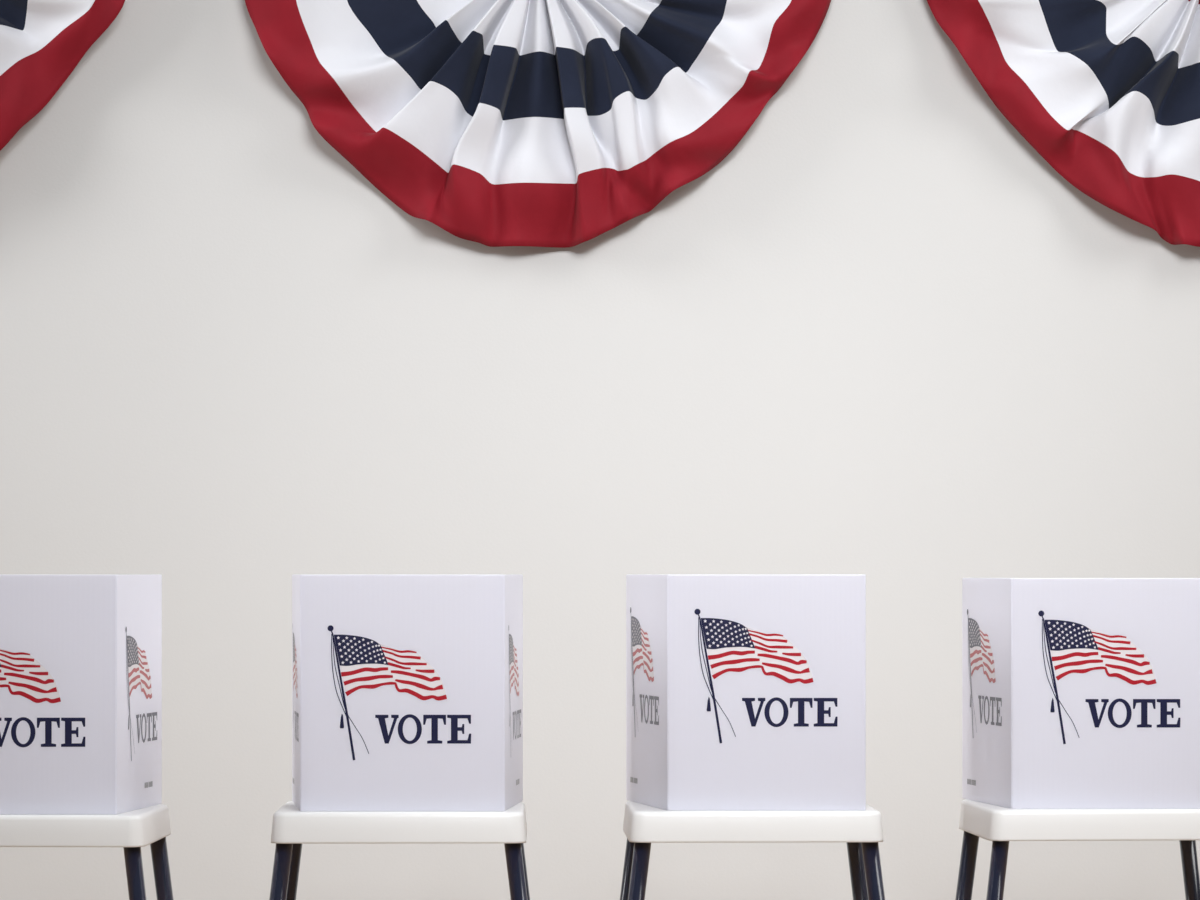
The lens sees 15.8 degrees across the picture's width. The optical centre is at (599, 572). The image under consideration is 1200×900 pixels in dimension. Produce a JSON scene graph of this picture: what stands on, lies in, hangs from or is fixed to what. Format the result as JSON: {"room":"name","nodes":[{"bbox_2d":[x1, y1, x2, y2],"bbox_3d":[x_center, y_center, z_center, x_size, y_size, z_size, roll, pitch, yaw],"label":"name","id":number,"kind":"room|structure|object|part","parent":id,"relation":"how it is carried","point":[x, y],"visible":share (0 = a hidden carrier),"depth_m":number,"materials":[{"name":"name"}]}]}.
{"room":"polling place","nodes":[
{"label":"polling place","id":0,"kind":"room"},
{"bbox_2d":[0,0,1199,899],"bbox_3d":[0.000,-0.330,10.460,10.000,3.400,0.120,0,0,0],"label":"wall","id":1,"kind":"structure","parent":0,"point":[883,338],"depth_m":10.40,"materials":[{"name":"paint"}]},
{"bbox_2d":[0,0,124,150],"bbox_3d":[-1.810,-1.221,10.320,1.421,0.764,0.152,0,0,0],"label":"bunting","id":2,"kind":"object","parent":1,"relation":"attached to","point":[42,42],"visible":1,"depth_m":10.30,"materials":[{"name":"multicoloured fabric"}]},
{"bbox_2d":[245,0,830,247],"bbox_3d":[-0.143,-1.162,10.329,1.445,0.764,0.134,0,0,0],"label":"bunting","id":3,"kind":"object","parent":1,"relation":"attached to","point":[491,123],"visible":1,"depth_m":10.31,"materials":[{"name":"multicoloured fabric"}]},
{"bbox_2d":[927,0,1199,246],"bbox_3d":[1.463,-1.159,10.328,1.469,0.769,0.136,0,0,0],"label":"bunting","id":4,"kind":"object","parent":1,"relation":"attached to","point":[1107,92],"visible":1,"depth_m":10.31,"materials":[{"name":"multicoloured fabric"}]},
{"bbox_3d":[0.000,1.420,4.460,10.000,0.100,12.120,0,0,0],"label":"floor","id":5,"kind":"structure","parent":0,"visible":0},
{"bbox_2d":[0,804,172,899],"bbox_3d":[-1.113,0.918,8.490,0.676,0.908,0.495,0,0,2],"label":"table","id":6,"kind":"object","parent":5,"relation":"on","point":[133,830],"visible":0.97,"depth_m":8.27,"materials":[{"name":"plastic"}]},
{"bbox_2d":[0,574,161,814],"bbox_3d":[-1.118,0.233,8.502,0.476,0.460,0.393,0,0,0],"label":"privacy screen","id":7,"kind":"object","parent":6,"relation":"on","point":[81,655],"visible":1,"depth_m":8.30,"materials":[{"name":"white cardboard"}]},
{"bbox_2d":[0,648,60,702],"bbox_3d":[-1.150,0.235,8.305,0.232,0.263,0.001,0,0,0],"label":"print","id":8,"kind":"object","parent":7,"relation":"attached to","point":[27,675],"depth_m":8.31,"materials":[{"name":"red"}]},
{"bbox_3d":[-0.906,0.233,8.503,0.005,0.460,0.393,0,0,7],"label":"panel","id":9,"kind":"part","parent":7,"relation":"part of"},
{"bbox_2d":[125,627,151,760],"bbox_3d":[-0.904,0.235,8.491,0.003,0.263,0.232,0,0,8],"label":"print","id":10,"kind":"object","parent":7,"relation":"attached to","point":[138,667],"depth_m":8.47},
{"bbox_3d":[-0.851,0.929,8.276,0.140,0.846,0.033,0,0,26],"label":"leg","id":11,"kind":"part","parent":6,"relation":"part of","materials":[{"name":"metal"}]},
{"bbox_3d":[-0.839,0.929,8.688,0.140,0.846,0.033,0,0,-21],"label":"leg","id":12,"kind":"part","parent":6,"relation":"part of","materials":[{"name":"metal"}]},
{"bbox_2d":[269,801,529,899],"bbox_3d":[-0.394,0.918,8.600,0.676,0.908,0.495,0,0,-1],"label":"table","id":13,"kind":"object","parent":5,"relation":"on","point":[292,827],"visible":0.94,"depth_m":8.38,"materials":[{"name":"plastic"}]},
{"bbox_3d":[-0.659,0.929,8.390,0.140,0.846,0.033,0,0,-25],"label":"leg","id":14,"kind":"part","parent":13,"relation":"part of","materials":[{"name":"metal"}]},
{"bbox_3d":[-0.664,0.929,8.803,0.140,0.846,0.033,0,0,23],"label":"leg","id":15,"kind":"part","parent":13,"relation":"part of","materials":[{"name":"metal"}]},
{"bbox_2d":[292,574,522,810],"bbox_3d":[-0.392,0.233,8.612,0.470,0.460,0.393,0,0,0],"label":"privacy screen","id":16,"kind":"object","parent":13,"relation":"on","point":[407,690],"visible":1,"depth_m":8.42,"materials":[{"name":"white cardboard"}]},
{"bbox_2d":[293,633,297,749],"bbox_3d":[-0.609,0.233,8.649,0.001,0.263,0.232,0,0,-6],"label":"print","id":17,"kind":"object","parent":16,"relation":"attached to","point":[294,649],"depth_m":8.67},
{"bbox_3d":[-0.602,0.233,8.613,0.005,0.460,0.393,0,0,-6],"label":"panel","id":18,"kind":"part","parent":16,"relation":"part of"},
{"bbox_2d":[328,625,446,759],"bbox_3d":[-0.413,0.233,8.415,0.232,0.263,0.001,0,0,0],"label":"print","id":19,"kind":"object","parent":16,"relation":"attached to","point":[387,684],"depth_m":8.42,"materials":[{"name":"multicoloured"}]},
{"bbox_3d":[-0.173,0.233,8.613,0.005,0.460,0.392,0,0,4],"label":"panel","id":20,"kind":"part","parent":16,"relation":"part of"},
{"bbox_2d":[509,634,518,733],"bbox_3d":[-0.171,0.233,8.602,0.002,0.263,0.232,0,0,4],"label":"print","id":21,"kind":"object","parent":16,"relation":"attached to","point":[513,662],"depth_m":8.59},
{"bbox_3d":[-0.122,0.929,8.397,0.140,0.846,0.033,0,0,22],"label":"leg","id":22,"kind":"part","parent":13,"relation":"part of","materials":[{"name":"metal"}]},
{"bbox_3d":[-0.128,0.929,8.810,0.140,0.846,0.033,0,0,-25],"label":"leg","id":23,"kind":"part","parent":13,"relation":"part of","materials":[{"name":"metal"}]},
{"bbox_2d":[620,801,884,899],"bbox_3d":[0.300,0.918,8.630,0.676,0.908,0.495,0,0,-2],"label":"table","id":24,"kind":"object","parent":5,"relation":"on","point":[643,825],"visible":0.87,"depth_m":8.42,"materials":[{"name":"plastic"}]},
{"bbox_3d":[0.025,0.929,8.828,0.140,0.846,0.033,0,0,21],"label":"leg","id":25,"kind":"part","parent":24,"relation":"part of","materials":[{"name":"metal"}]},
{"bbox_3d":[0.037,0.929,8.416,0.140,0.846,0.033,0,0,-26],"label":"leg","id":26,"kind":"part","parent":24,"relation":"part of","materials":[{"name":"metal"}]},
{"bbox_2d":[626,574,865,810],"bbox_3d":[0.292,0.233,8.642,0.477,0.460,0.393,0,0,0],"label":"privacy screen","id":27,"kind":"object","parent":24,"relation":"on","point":[744,692],"visible":1,"depth_m":8.45,"materials":[{"name":"white cardboard"}]},
{"bbox_2d":[630,607,653,723],"bbox_3d":[0.084,0.201,8.681,0.001,0.263,0.232,0,0,-11],"label":"print","id":28,"kind":"object","parent":27,"relation":"attached to","point":[641,618],"depth_m":8.68,"materials":[{"name":"multicoloured"}]},
{"bbox_3d":[0.095,0.233,8.643,0.005,0.460,0.398,0,0,-11],"label":"panel","id":29,"kind":"part","parent":27,"relation":"part of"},
{"bbox_2d":[695,609,812,742],"bbox_3d":[0.300,0.201,8.445,0.232,0.263,0.001,0,0,0],"label":"print","id":30,"kind":"object","parent":27,"relation":"attached to","point":[754,667],"depth_m":8.45,"materials":[{"name":"multicoloured"}]},
{"bbox_3d":[0.522,0.233,8.643,0.005,0.460,0.391,0,0,2],"label":"panel","id":31,"kind":"part","parent":27,"relation":"part of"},
{"bbox_3d":[0.563,0.929,8.843,0.140,0.846,0.033,0,0,-25],"label":"leg","id":32,"kind":"part","parent":24,"relation":"part of","materials":[{"name":"metal"}]},
{"bbox_3d":[0.574,0.929,8.432,0.140,0.846,0.033,0,0,21],"label":"leg","id":33,"kind":"part","parent":24,"relation":"part of","materials":[{"name":"metal"}]},
{"bbox_2d":[955,799,1199,899],"bbox_3d":[0.995,0.918,8.690,0.676,0.908,0.495,0,0,-4],"label":"table","id":34,"kind":"object","parent":5,"relation":"on","point":[1000,825],"visible":0.91,"depth_m":8.47,"materials":[{"name":"plastic"}]},
{"bbox_3d":[0.713,0.929,8.878,0.140,0.846,0.033,0,0,20],"label":"leg","id":35,"kind":"part","parent":34,"relation":"part of","materials":[{"name":"metal"}]},
{"bbox_3d":[0.741,0.929,8.465,0.140,0.846,0.033,0,0,-28],"label":"leg","id":36,"kind":"part","parent":34,"relation":"part of","materials":[{"name":"metal"}]},
{"bbox_2d":[962,578,1199,808],"bbox_3d":[0.997,0.237,8.702,0.505,0.454,0.393,0,0,0],"label":"privacy screen","id":37,"kind":"object","parent":34,"relation":"on","point":[1078,693],"visible":1,"depth_m":8.51,"materials":[{"name":"white cardboard"}]},
{"bbox_2d":[967,779,975,785],"bbox_3d":[0.757,0.426,8.818,0.001,0.011,0.069,0,0,-9],"label":"print","id":38,"kind":"object","parent":37,"relation":"attached to","point":[970,781],"depth_m":8.82},
{"bbox_2d":[967,609,995,731],"bbox_3d":[0.769,0.205,8.740,0.001,0.263,0.232,0,0,-10],"label":"print","id":39,"kind":"object","parent":37,"relation":"attached to","point":[980,650],"depth_m":8.75},
{"bbox_3d":[0.778,0.237,8.703,0.005,0.454,0.396,0,0,-9],"label":"panel","id":40,"kind":"part","parent":37,"relation":"part of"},
{"bbox_2d":[1038,611,1155,743],"bbox_3d":[0.977,0.205,8.505,0.232,0.263,0.001,0,0,0],"label":"print","id":41,"kind":"object","parent":37,"relation":"attached to","point":[1097,669],"depth_m":8.51,"materials":[{"name":"multicoloured"}]},
{"bbox_3d":[1.249,0.929,8.913,0.140,0.846,0.033,0,0,-27],"label":"leg","id":42,"kind":"part","parent":34,"relation":"part of","materials":[{"name":"metal"}]}
]}

